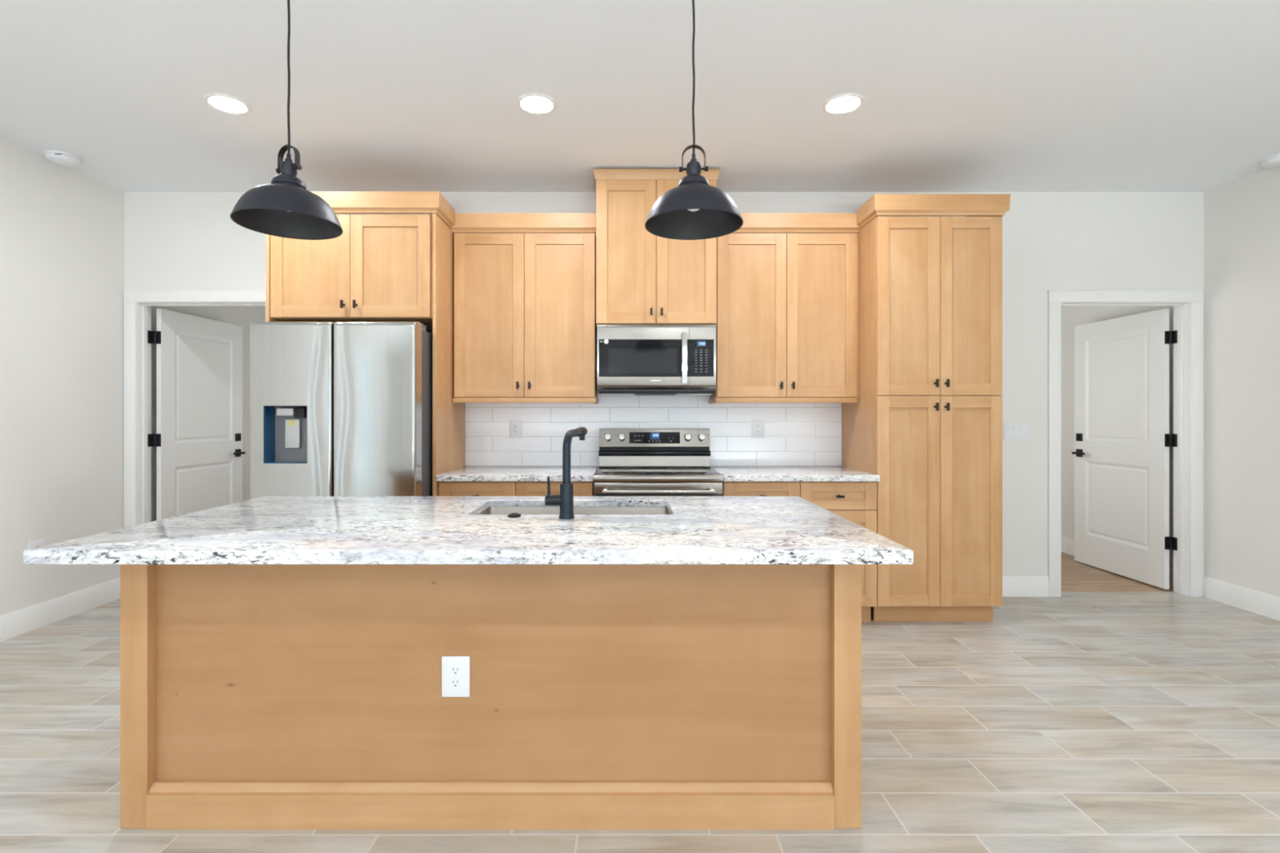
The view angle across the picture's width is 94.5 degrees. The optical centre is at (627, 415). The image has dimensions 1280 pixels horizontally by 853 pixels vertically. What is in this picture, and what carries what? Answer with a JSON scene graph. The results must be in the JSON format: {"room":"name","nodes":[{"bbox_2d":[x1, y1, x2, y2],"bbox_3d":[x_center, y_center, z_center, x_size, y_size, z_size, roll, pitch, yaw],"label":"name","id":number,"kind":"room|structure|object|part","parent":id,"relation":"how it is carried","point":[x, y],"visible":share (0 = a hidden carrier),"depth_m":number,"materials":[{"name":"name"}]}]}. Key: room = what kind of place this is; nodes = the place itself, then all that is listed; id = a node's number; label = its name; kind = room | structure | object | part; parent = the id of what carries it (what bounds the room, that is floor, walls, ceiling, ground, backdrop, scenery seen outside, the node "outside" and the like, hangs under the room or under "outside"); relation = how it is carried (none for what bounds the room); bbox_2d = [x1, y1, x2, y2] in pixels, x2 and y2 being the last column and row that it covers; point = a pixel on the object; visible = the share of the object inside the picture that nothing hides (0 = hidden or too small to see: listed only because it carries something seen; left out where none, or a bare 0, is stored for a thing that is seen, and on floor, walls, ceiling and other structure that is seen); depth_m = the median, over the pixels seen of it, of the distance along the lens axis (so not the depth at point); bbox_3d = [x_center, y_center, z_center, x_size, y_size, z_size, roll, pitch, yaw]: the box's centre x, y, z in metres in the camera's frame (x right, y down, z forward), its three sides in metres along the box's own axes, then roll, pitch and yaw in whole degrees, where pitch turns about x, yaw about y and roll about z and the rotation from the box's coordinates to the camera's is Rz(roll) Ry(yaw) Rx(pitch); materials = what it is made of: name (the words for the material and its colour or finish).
{"room":"kitchen","nodes":[
{"label":"kitchen","id":0,"kind":"room"},
{"bbox_2d":[0,137,265,616],"bbox_3d":[-3.587,-0.148,1.400,0.115,2.837,11.600,0,0,0],"label":"wall","id":1,"kind":"structure","parent":0,"point":[62,228],"depth_m":3.69,"materials":[{"name":"paint"}]},
{"bbox_2d":[28,538,44,549],"bbox_3d":[-3.525,0.808,3.535,0.008,0.127,0.088,0,0,0],"label":"electrical outlet","id":2,"kind":"object","parent":1,"relation":"attached to","point":[38,543],"visible":0.25,"depth_m":3.53,"materials":[{"name":"white plastic"}]},
{"bbox_2d":[0,577,119,641],"bbox_3d":[-3.522,1.200,1.669,0.016,0.140,4.977,0,0,0],"label":"baseboard","id":3,"kind":"structure","parent":1,"relation":"attached to","point":[16,623],"depth_m":3.65,"materials":[{"name":"paint"}]},
{"bbox_2d":[0,0,1279,191],"bbox_3d":[0.260,-1.597,1.400,7.580,0.060,11.600,0,0,0],"label":"ceiling","id":4,"kind":"structure","parent":0,"point":[386,95],"depth_m":2.85,"materials":[{"name":"paint"}]},
{"bbox_2d":[44,150,81,167],"bbox_3d":[-3.410,-1.545,3.580,0.166,0.044,0.166,0,0,0],"label":"smoke detector","id":5,"kind":"object","parent":4,"relation":"attached to","point":[62,158],"visible":1,"depth_m":3.54,"materials":[{"name":"white plastic"}]},
{"bbox_2d":[204,93,251,114],"bbox_3d":[-2.010,-1.564,2.980,0.198,0.006,0.198,0,0,0],"label":"recessed light","id":6,"kind":"object","parent":4,"relation":"in","point":[224,103],"visible":1,"depth_m":2.97,"materials":[{"name":"paint"}]},
{"bbox_2d":[230,0,342,239],"bbox_3d":[-1.086,-1.087,1.900,0.313,0.958,0.313,0,0,19],"label":"pendant light","id":7,"kind":"object","parent":4,"relation":"hanging from","point":[284,207],"visible":1,"depth_m":1.90,"materials":[{"name":"black metal"}]},
{"bbox_3d":[-1.086,-0.687,1.900,0.313,0.158,0.313,0,0,19],"label":"lamp shade","id":8,"kind":"part","parent":7,"relation":"part of","materials":[{"name":"black metal"}]},
{"bbox_2d":[280,153,297,177],"bbox_3d":[-1.086,-0.801,1.900,0.047,0.074,0.047,0,0,19],"label":"socket","id":9,"kind":"object","parent":7,"relation":"attached to","point":[287,168],"depth_m":1.88,"materials":[{"name":"black metal"}]},
{"bbox_3d":[-1.086,-1.188,1.900,0.010,0.705,0.007,0,0,19],"label":"cord","id":10,"kind":"part","parent":7,"relation":"part of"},
{"bbox_2d":[516,93,556,114],"bbox_3d":[-0.455,-1.564,2.980,0.198,0.006,0.198,0,0,0],"label":"recessed light","id":11,"kind":"object","parent":4,"relation":"in","point":[533,103],"visible":1,"depth_m":2.97,"materials":[{"name":"paint"}]},
{"bbox_2d":[644,0,742,239],"bbox_3d":[0.213,-1.087,1.900,0.313,0.958,0.313,0,0,4],"label":"pendant light","id":12,"kind":"object","parent":4,"relation":"hanging from","point":[695,209],"visible":1,"depth_m":1.90,"materials":[{"name":"black metal"}]},
{"bbox_3d":[0.213,-0.707,1.900,0.062,0.104,0.062,0,0,4],"label":"bulb","id":13,"kind":"part","parent":12,"relation":"part of","materials":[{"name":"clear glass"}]},
{"bbox_2d":[686,153,701,175],"bbox_3d":[0.213,-0.801,1.900,0.047,0.074,0.047,0,0,4],"label":"socket","id":14,"kind":"object","parent":12,"relation":"attached to","point":[693,167],"depth_m":1.88,"materials":[{"name":"black metal"}]},
{"bbox_3d":[0.213,-0.687,1.900,0.313,0.158,0.313,0,0,4],"label":"lamp shade","id":15,"kind":"part","parent":12,"relation":"part of","materials":[{"name":"black metal"}]},
{"bbox_3d":[0.213,-1.188,1.900,0.010,0.705,0.007,0,0,4],"label":"cord","id":16,"kind":"part","parent":12,"relation":"part of","materials":[{"name":"black plastic"}]},
{"bbox_2d":[822,93,864,114],"bbox_3d":[1.087,-1.564,2.980,0.198,0.006,0.198,0,0,0],"label":"recessed light","id":17,"kind":"object","parent":4,"relation":"in","point":[842,104],"visible":1,"depth_m":2.97,"materials":[{"name":"paint"}]},
{"bbox_2d":[1259,153,1279,168],"bbox_3d":[3.965,-1.545,3.600,0.166,0.044,0.166,0,0,0],"label":"smoke detector","id":18,"kind":"object","parent":4,"relation":"attached to","point":[1273,161],"visible":1,"depth_m":3.60,"materials":[{"name":"white plastic"}]},
{"bbox_2d":[0,551,1279,852],"bbox_3d":[0.260,1.295,1.400,7.580,0.050,11.600,0,0,0],"label":"floor","id":19,"kind":"structure","parent":0,"point":[1072,722],"depth_m":2.28,"materials":[{"name":"beige tile"}]},
{"bbox_2d":[249,321,432,499],"bbox_3d":[-1.633,0.358,3.685,0.922,1.783,0.830,0,0,0],"label":"refrigerator","id":20,"kind":"object","parent":19,"relation":"on","point":[337,408],"visible":0.59,"depth_m":3.27,"materials":[{"name":"metal"}]},
{"bbox_3d":[-1.865,0.320,3.323,0.458,1.680,0.106,0,0,0],"label":"door","id":21,"kind":"part","parent":20,"relation":"part of","materials":[{"name":"metal"}]},
{"bbox_3d":[-1.401,0.320,3.323,0.457,1.680,0.106,0,0,0],"label":"door","id":22,"kind":"part","parent":20,"relation":"part of","materials":[{"name":"metal"}]},
{"bbox_2d":[432,213,465,496],"bbox_3d":[-1.145,0.035,3.834,0.020,2.469,0.644,0,0,0],"label":"end panel","id":23,"kind":"object","parent":19,"relation":"on","point":[448,416],"visible":0.4,"depth_m":3.68,"materials":[{"name":"brown wood"}]},
{"bbox_2d":[120,564,861,830],"bbox_3d":[-0.419,0.832,2.209,2.278,0.876,0.790,0,0,0],"label":"kitchen island","id":24,"kind":"object","parent":19,"relation":"on","point":[253,696],"visible":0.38,"depth_m":1.85,"materials":[{"name":"brown wood"}]},
{"bbox_3d":[-1.516,0.832,1.863,0.084,0.876,0.090,0,0,0],"label":"corner post","id":25,"kind":"part","parent":24,"relation":"part of","materials":[{"name":"brown wood"}]},
{"bbox_2d":[441,656,470,697],"bbox_3d":[-0.535,0.816,1.847,0.088,0.127,0.008,0,0,0],"label":"electrical outlet","id":26,"kind":"object","parent":24,"relation":"attached to","point":[455,670],"visible":1,"depth_m":1.85,"materials":[{"name":"white plastic"}]},
{"bbox_2d":[449,678,461,688],"bbox_3d":[-0.535,0.835,1.845,0.033,0.029,0.002,0,0,0],"label":"receptacle","id":27,"kind":"object","parent":26,"relation":"attached to","point":[454,682],"depth_m":1.84,"materials":[{"name":"white plastic"}]},
{"bbox_2d":[449,666,461,675],"bbox_3d":[-0.535,0.796,1.845,0.033,0.029,0.002,0,0,0],"label":"receptacle","id":28,"kind":"object","parent":26,"relation":"attached to","point":[454,670],"depth_m":1.84,"materials":[{"name":"white plastic"}]},
{"bbox_2d":[23,496,913,564],"bbox_3d":[-0.419,0.375,2.084,2.352,0.038,1.051,0,0,0],"label":"island countertop","id":29,"kind":"structure","parent":24,"relation":"on","point":[265,530],"depth_m":1.78,"materials":[{"name":"white stone"}]},
{"bbox_2d":[507,512,520,517],"bbox_3d":[-0.396,0.350,2.078,0.045,0.012,0.045,0,0,0],"label":"button","id":30,"kind":"object","parent":29,"relation":"on","point":[513,514],"visible":1,"depth_m":2.06,"materials":[{"name":"brown metal"}]},
{"bbox_2d":[544,426,586,519],"bbox_3d":[-0.220,0.200,2.151,0.102,0.311,0.252,0,0,8],"label":"kitchen faucet","id":31,"kind":"object","parent":29,"relation":"on","point":[565,500],"visible":1,"depth_m":2.04,"materials":[{"name":"black metal"}]},
{"bbox_3d":[-0.255,0.263,2.052,0.057,0.102,0.039,0,0,0],"label":"lever handle","id":32,"kind":"part","parent":31,"relation":"part of","materials":[{"name":"black metal"}]},
{"bbox_3d":[-0.197,0.142,2.119,0.028,0.187,0.165,0,0,11],"label":"spout","id":33,"kind":"part","parent":31,"relation":"part of","materials":[{"name":"black metal"}]},
{"bbox_2d":[478,506,670,514],"bbox_3d":[-0.205,0.503,2.305,0.794,0.240,0.408,0,0,0],"label":"sink","id":34,"kind":"object","parent":29,"relation":"in","point":[490,510],"visible":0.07,"depth_m":2.49,"materials":[{"name":"metal"}]},
{"bbox_3d":[-0.419,1.206,1.833,2.109,0.128,0.037,0,0,0],"label":"board","id":35,"kind":"part","parent":24,"relation":"part of","materials":[{"name":"brown wood"}]},
{"bbox_3d":[0.678,0.832,1.863,0.084,0.876,0.090,0,0,0],"label":"corner post","id":36,"kind":"part","parent":24,"relation":"part of","materials":[{"name":"brown wood"}]},
{"bbox_2d":[438,481,594,496],"bbox_3d":[-0.669,0.832,3.833,0.928,0.876,0.645,0,0,0],"label":"base cabinet","id":37,"kind":"object","parent":19,"relation":"on","point":[445,488],"visible":0.16,"depth_m":3.54,"materials":[{"name":"brown wood"}]},
{"bbox_3d":[-0.900,0.483,3.555,0.458,0.167,0.020,0,0,0],"label":"drawer","id":38,"kind":"part","parent":37,"relation":"part of","materials":[{"name":"brown wood"}]},
{"bbox_2d":[436,466,598,481],"bbox_3d":[-0.667,0.375,3.828,0.932,0.038,0.632,0,0,0],"label":"countertop","id":39,"kind":"structure","parent":37,"relation":"on","point":[466,473],"depth_m":3.60,"materials":[{"name":"white stone"}]},
{"bbox_3d":[-0.438,0.483,3.555,0.458,0.167,0.020,0,0,0],"label":"drawer","id":40,"kind":"part","parent":37,"relation":"part of","materials":[{"name":"brown wood"}]},
{"bbox_2d":[593,428,723,496],"bbox_3d":[0.187,0.682,3.785,0.770,1.176,0.690,0,0,0],"label":"electric range","id":41,"kind":"object","parent":19,"relation":"on","point":[633,462],"visible":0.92,"depth_m":4.05,"materials":[{"name":"silver metal"}]},
{"bbox_3d":[-0.132,0.153,4.050,0.056,0.055,0.045,0,0,0],"label":"knob","id":42,"kind":"part","parent":41,"relation":"part of","materials":[{"name":"silver metal"}]},
{"bbox_3d":[-0.037,0.153,4.050,0.056,0.055,0.045,0,0,0],"label":"knob","id":43,"kind":"part","parent":41,"relation":"part of","materials":[{"name":"silver metal"}]},
{"bbox_3d":[0.188,0.154,4.085,0.760,0.121,0.070,0,0,0],"label":"control panel","id":44,"kind":"part","parent":41,"relation":"part of","materials":[{"name":"metal"}]},
{"bbox_2d":[595,466,719,474],"bbox_3d":[0.184,0.361,3.782,0.757,0.016,0.536,0,0,0],"label":"cooktop","id":45,"kind":"object","parent":41,"relation":"in","point":[601,470],"depth_m":3.79,"materials":[{"name":"black glass"}]},
{"bbox_3d":[0.184,0.717,3.512,0.761,0.637,0.044,0,0,0],"label":"oven door","id":46,"kind":"part","parent":41,"relation":"part of","materials":[{"name":"metal"}]},
{"bbox_3d":[0.184,0.373,3.502,0.765,0.042,0.023,0,0,0],"label":"trim","id":47,"kind":"part","parent":41,"relation":"part of","materials":[{"name":"metal"}]},
{"bbox_3d":[0.184,0.442,3.466,0.655,0.024,0.050,0,0,0],"label":"handle","id":48,"kind":"part","parent":41,"relation":"part of","materials":[{"name":"silver metal"}]},
{"bbox_3d":[0.417,0.153,4.050,0.056,0.055,0.045,0,0,0],"label":"knob","id":49,"kind":"part","parent":41,"relation":"part of","materials":[{"name":"silver metal"}]},
{"bbox_3d":[0.512,0.153,4.050,0.056,0.055,0.045,0,0,0],"label":"knob","id":50,"kind":"part","parent":41,"relation":"part of","materials":[{"name":"silver metal"}]},
{"bbox_2d":[722,481,876,621],"bbox_3d":[1.037,0.832,3.833,0.926,0.876,0.645,0,0,0],"label":"base cabinet","id":51,"kind":"object","parent":19,"relation":"on","point":[855,502],"visible":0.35,"depth_m":3.54,"materials":[{"name":"brown wood"}]},
{"bbox_3d":[0.807,0.483,3.555,0.457,0.167,0.020,0,0,0],"label":"drawer","id":52,"kind":"part","parent":51,"relation":"part of","materials":[{"name":"brown wood"}]},
{"bbox_2d":[709,466,879,481],"bbox_3d":[1.036,0.375,3.828,0.929,0.038,0.632,0,0,0],"label":"countertop","id":53,"kind":"structure","parent":51,"relation":"on","point":[731,473],"depth_m":3.60,"materials":[{"name":"white stone"}]},
{"bbox_3d":[1.267,0.483,3.555,0.457,0.167,0.020,0,0,0],"label":"drawer","id":54,"kind":"part","parent":51,"relation":"part of","materials":[{"name":"brown wood"}]},
{"bbox_3d":[1.267,0.483,3.528,0.048,0.016,0.034,0,0,0],"label":"knob","id":55,"kind":"part","parent":51,"relation":"part of","materials":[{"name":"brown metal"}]},
{"bbox_3d":[1.267,0.859,3.555,0.457,0.576,0.020,0,0,0],"label":"door","id":56,"kind":"part","parent":51,"relation":"part of","materials":[{"name":"brown wood"}]},
{"bbox_2d":[841,194,1010,621],"bbox_3d":[1.879,-0.024,3.838,0.809,2.588,0.635,0,0,0],"label":"pantry cabinet","id":57,"kind":"object","parent":19,"relation":"on","point":[926,419],"visible":0.99,"depth_m":3.56,"materials":[{"name":"brown wood"}]},
{"bbox_3d":[1.692,0.516,3.565,0.375,1.264,0.020,0,0,0],"label":"door","id":58,"kind":"part","parent":57,"relation":"part of","materials":[{"name":"brown wood"}]},
{"bbox_3d":[1.692,-0.657,3.565,0.375,1.074,0.020,0,0,0],"label":"door","id":59,"kind":"part","parent":57,"relation":"part of","materials":[{"name":"brown wood"}]},
{"bbox_3d":[1.879,-1.259,3.841,0.809,0.118,0.628,0,0,0],"label":"crown molding","id":60,"kind":"part","parent":57,"relation":"part of","materials":[{"name":"brown wood"}]},
{"bbox_3d":[1.849,-0.051,3.538,0.016,0.048,0.034,0,0,0],"label":"knob","id":61,"kind":"part","parent":57,"relation":"part of","materials":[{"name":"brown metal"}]},
{"bbox_3d":[1.849,-0.192,3.538,0.016,0.048,0.034,0,0,0],"label":"knob","id":62,"kind":"part","parent":57,"relation":"part of","materials":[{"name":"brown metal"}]},
{"bbox_3d":[1.913,-0.051,3.538,0.016,0.048,0.034,0,0,0],"label":"knob","id":63,"kind":"part","parent":57,"relation":"part of","materials":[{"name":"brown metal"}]},
{"bbox_3d":[1.913,-0.192,3.538,0.016,0.048,0.034,0,0,0],"label":"knob","id":64,"kind":"part","parent":57,"relation":"part of","materials":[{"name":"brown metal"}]},
{"bbox_3d":[2.068,0.516,3.565,0.371,1.264,0.020,0,0,0],"label":"door","id":65,"kind":"part","parent":57,"relation":"part of","materials":[{"name":"brown wood"}]},
{"bbox_3d":[2.068,-0.657,3.565,0.371,1.074,0.020,0,0,0],"label":"door","id":66,"kind":"part","parent":57,"relation":"part of","materials":[{"name":"brown wood"}]},
{"bbox_2d":[124,191,1204,576],"bbox_3d":[0.260,-0.148,4.215,7.580,2.837,0.115,0,0,0],"label":"wall","id":67,"kind":"structure","parent":0,"point":[174,240],"depth_m":4.16,"materials":[{"name":"paint"}]},
{"bbox_2d":[123,289,266,528],"bbox_3d":[-2.985,0.197,4.210,1.076,2.146,0.140,0,0,0],"label":"door frame","id":68,"kind":"structure","parent":67,"relation":"attached to","point":[138,335],"depth_m":4.14,"materials":[{"name":"paint"}]},
{"bbox_3d":[-3.417,-0.563,4.259,0.036,0.092,0.042,0,0,0],"label":"hinge plate","id":69,"kind":"part","parent":68,"relation":"part of","materials":[{"name":"black metal"}]},
{"bbox_3d":[-3.417,0.180,4.259,0.036,0.092,0.042,0,0,0],"label":"hinge plate","id":70,"kind":"part","parent":68,"relation":"part of","materials":[{"name":"black metal"}]},
{"bbox_2d":[154,308,245,520],"bbox_3d":[-3.375,0.243,4.707,0.155,2.030,0.874,0,0,2],"label":"door","id":71,"kind":"structure","parent":67,"relation":"in","point":[199,360],"depth_m":4.62,"materials":[{"name":"paint"}]},
{"bbox_3d":[-3.316,0.323,5.039,0.060,0.066,0.147,0,0,2],"label":"lever handle","id":72,"kind":"part","parent":71,"relation":"part of","materials":[{"name":"black metal"}]},
{"bbox_2d":[270,191,454,333],"bbox_3d":[-1.639,-0.949,3.818,1.065,0.739,0.676,0,0,0],"label":"upper cabinet","id":73,"kind":"object","parent":67,"relation":"attached to","point":[380,268],"visible":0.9,"depth_m":3.52,"materials":[{"name":"brown wood"}]},
{"bbox_2d":[266,234,282,321],"bbox_3d":[-2.134,0.035,3.834,0.020,2.469,0.644,0,0,0],"label":"end panel","id":74,"kind":"object","parent":73,"relation":"attached to","point":[268,318],"visible":0.02,"depth_m":3.51,"materials":[{"name":"brown wood"}]},
{"bbox_3d":[-1.883,-0.887,3.524,0.472,0.610,0.020,0,0,0],"label":"door","id":75,"kind":"part","parent":73,"relation":"part of","materials":[{"name":"brown wood"}]},
{"bbox_3d":[-1.682,-0.655,3.497,0.016,0.048,0.034,0,0,0],"label":"knob","id":76,"kind":"part","parent":73,"relation":"part of","materials":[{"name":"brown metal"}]},
{"bbox_3d":[-1.608,-0.655,3.497,0.016,0.048,0.034,0,0,0],"label":"knob","id":77,"kind":"part","parent":73,"relation":"part of","materials":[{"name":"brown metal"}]},
{"bbox_3d":[-1.639,-1.259,3.821,1.065,0.118,0.669,0,0,0],"label":"crown molding","id":78,"kind":"part","parent":73,"relation":"part of","materials":[{"name":"brown wood"}]},
{"bbox_3d":[-1.408,-0.887,3.524,0.471,0.610,0.020,0,0,0],"label":"door","id":79,"kind":"part","parent":73,"relation":"part of","materials":[{"name":"brown wood"}]},
{"bbox_2d":[451,213,598,404],"bbox_3d":[-0.667,-0.691,3.976,0.934,1.220,0.360,0,0,0],"label":"upper cabinet","id":80,"kind":"object","parent":67,"relation":"attached to","point":[525,326],"visible":0.97,"depth_m":3.84,"materials":[{"name":"brown wood"}]},
{"bbox_3d":[-0.895,-0.648,3.840,0.452,1.060,0.020,0,0,0],"label":"door","id":81,"kind":"part","parent":80,"relation":"part of","materials":[{"name":"brown wood"}]},
{"bbox_3d":[-0.705,-0.192,3.813,0.016,0.048,0.034,0,0,0],"label":"knob","id":82,"kind":"part","parent":80,"relation":"part of","materials":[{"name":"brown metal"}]},
{"bbox_3d":[-0.667,-1.242,3.827,0.934,0.118,0.038,0,0,0],"label":"crown molding","id":83,"kind":"part","parent":80,"relation":"part of","materials":[{"name":"brown wood"}]},
{"bbox_3d":[-0.664,-0.097,3.983,0.926,0.032,0.319,0,0,0],"label":"light rail","id":84,"kind":"part","parent":80,"relation":"part of","materials":[{"name":"brown wood"}]},
{"bbox_3d":[-0.438,-0.648,3.840,0.455,1.060,0.020,0,0,0],"label":"door","id":85,"kind":"part","parent":80,"relation":"part of","materials":[{"name":"brown wood"}]},
{"bbox_2d":[465,390,841,466],"bbox_3d":[0.183,0.095,4.151,2.635,0.550,0.011,0,0,0],"label":"tile backsplash","id":86,"kind":"structure","parent":67,"relation":"attached to","point":[796,433],"depth_m":4.15,"materials":[{"name":"white tile"}]},
{"bbox_2d":[509,419,521,438],"bbox_3d":[-0.781,0.096,4.141,0.088,0.127,0.008,0,0,0],"label":"electrical outlet","id":87,"kind":"object","parent":86,"relation":"attached to","point":[515,425],"visible":1,"depth_m":4.14,"materials":[{"name":"white plastic"}]},
{"bbox_2d":[751,419,764,438],"bbox_3d":[0.916,0.096,4.141,0.088,0.127,0.008,0,0,0],"label":"electrical outlet","id":88,"kind":"object","parent":86,"relation":"attached to","point":[757,425],"visible":1,"depth_m":4.14,"materials":[{"name":"white plastic"}]},
{"bbox_2d":[592,168,719,324],"bbox_3d":[0.185,-1.066,3.936,0.804,0.972,0.440,0,0,0],"label":"upper cabinet","id":89,"kind":"object","parent":67,"relation":"attached to","point":[642,277],"visible":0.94,"depth_m":3.76,"materials":[{"name":"brown wood"}]},
{"bbox_3d":[-0.006,-1.038,3.760,0.379,0.911,0.020,0,0,0],"label":"door","id":90,"kind":"part","parent":89,"relation":"part of","materials":[{"name":"brown wood"}]},
{"bbox_2d":[596,324,715,395],"bbox_3d":[0.185,-0.355,3.917,0.750,0.446,0.455,0,0,0],"label":"microwave","id":91,"kind":"object","parent":89,"relation":"attached to","point":[633,359],"visible":1,"depth_m":3.73,"materials":[{"name":"metal"}]},
{"bbox_3d":[0.359,-0.361,3.712,0.031,0.326,0.046,0,0,0],"label":"handle","id":92,"kind":"part","parent":91,"relation":"part of","materials":[{"name":"silver metal"}]},
{"bbox_3d":[0.476,-0.368,3.752,0.168,0.413,0.034,0,0,0],"label":"control panel","id":93,"kind":"part","parent":91,"relation":"part of","materials":[{"name":"metal"}]},
{"bbox_3d":[0.185,-1.522,3.943,0.804,0.060,0.424,0,0,0],"label":"crown molding","id":94,"kind":"part","parent":89,"relation":"part of","materials":[{"name":"brown wood"}]},
{"bbox_3d":[0.376,-1.038,3.760,0.379,0.911,0.020,0,0,0],"label":"door","id":95,"kind":"part","parent":89,"relation":"part of","materials":[{"name":"brown wood"}]},
{"bbox_2d":[708,213,859,404],"bbox_3d":[1.035,-0.691,3.976,0.931,1.220,0.360,0,0,0],"label":"upper cabinet","id":96,"kind":"object","parent":67,"relation":"attached to","point":[786,324],"depth_m":3.84,"materials":[{"name":"brown wood"}]},
{"bbox_3d":[0.807,-0.648,3.840,0.447,1.060,0.020,0,0,0],"label":"door","id":97,"kind":"part","parent":96,"relation":"part of","materials":[{"name":"brown wood"}]},
{"bbox_3d":[0.994,-0.192,3.813,0.016,0.048,0.034,0,0,0],"label":"knob","id":98,"kind":"part","parent":96,"relation":"part of","materials":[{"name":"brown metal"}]},
{"bbox_3d":[1.029,-0.097,3.983,0.916,0.032,0.319,0,0,0],"label":"light rail","id":99,"kind":"part","parent":96,"relation":"part of","materials":[{"name":"brown wood"}]},
{"bbox_3d":[1.070,-0.192,3.813,0.016,0.048,0.034,0,0,0],"label":"knob","id":100,"kind":"part","parent":96,"relation":"part of","materials":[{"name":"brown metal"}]},
{"bbox_3d":[1.035,-1.242,3.827,0.931,0.118,0.038,0,0,0],"label":"crown molding","id":101,"kind":"part","parent":96,"relation":"part of","materials":[{"name":"brown wood"}]},
{"bbox_3d":[1.259,-0.648,3.840,0.450,1.060,0.020,0,0,0],"label":"door","id":102,"kind":"part","parent":96,"relation":"part of","materials":[{"name":"brown wood"}]},
{"bbox_3d":[1.494,-0.647,3.999,0.012,1.066,0.314,0,0,0],"label":"filler strip","id":103,"kind":"part","parent":96,"relation":"part of","materials":[{"name":"brown wood"}]},
{"bbox_2d":[1004,422,1027,439],"bbox_3d":[2.727,0.112,4.151,0.166,0.116,0.010,0,0,0],"label":"light switch","id":104,"kind":"object","parent":67,"relation":"attached to","point":[1011,430],"visible":1,"depth_m":4.15,"materials":[{"name":"white plastic"}]},
{"bbox_2d":[1002,576,1048,596],"bbox_3d":[2.606,1.200,4.149,0.688,0.140,0.016,0,0,0],"label":"baseboard","id":105,"kind":"structure","parent":67,"relation":"attached to","point":[1012,586],"depth_m":4.14,"materials":[{"name":"paint"}]},
{"bbox_2d":[1071,308,1172,589],"bbox_3d":[3.904,0.243,4.707,0.155,2.030,0.874,0,0,0],"label":"door","id":106,"kind":"structure","parent":67,"relation":"in","point":[1121,452],"depth_m":4.63,"materials":[{"name":"paint"}]},
{"bbox_3d":[3.855,0.323,5.040,0.060,0.066,0.147,0,0,0],"label":"lever handle","id":107,"kind":"part","parent":106,"relation":"part of","materials":[{"name":"black metal"}]},
{"bbox_2d":[1048,289,1203,596],"bbox_3d":[3.490,0.197,4.210,1.076,2.146,0.140,0,0,0],"label":"door frame","id":108,"kind":"structure","parent":67,"relation":"attached to","point":[1188,304],"depth_m":4.14,"materials":[{"name":"paint"}]},
{"bbox_3d":[3.922,-0.563,4.259,0.036,0.092,0.042,0,0,0],"label":"hinge plate","id":109,"kind":"part","parent":108,"relation":"part of","materials":[{"name":"black metal"}]},
{"bbox_3d":[3.922,0.180,4.259,0.036,0.092,0.042,0,0,0],"label":"hinge plate","id":110,"kind":"part","parent":108,"relation":"part of","materials":[{"name":"black metal"}]},
{"bbox_3d":[3.922,0.924,4.259,0.036,0.092,0.042,0,0,0],"label":"hinge plate","id":111,"kind":"part","parent":108,"relation":"part of","materials":[{"name":"black metal"}]},
{"bbox_2d":[1061,167,1279,597],"bbox_3d":[4.107,-0.148,1.400,0.115,2.837,11.600,0,0,0],"label":"wall","id":112,"kind":"structure","parent":0,"point":[1242,215],"depth_m":3.95,"materials":[{"name":"paint"}]},
{"bbox_2d":[1061,536,1173,586],"bbox_3d":[4.042,1.200,5.736,0.016,0.140,2.928,0,0,0],"label":"baseboard","id":113,"kind":"structure","parent":112,"relation":"attached to","point":[1067,544],"depth_m":5.39,"materials":[{"name":"paint"}]},
{"bbox_2d":[1203,576,1279,620],"bbox_3d":[4.042,1.200,-0.121,0.016,0.140,8.557,0,0,0],"label":"baseboard","id":114,"kind":"structure","parent":112,"relation":"attached to","point":[1253,601],"depth_m":3.88,"materials":[{"name":"paint"}]}
]}

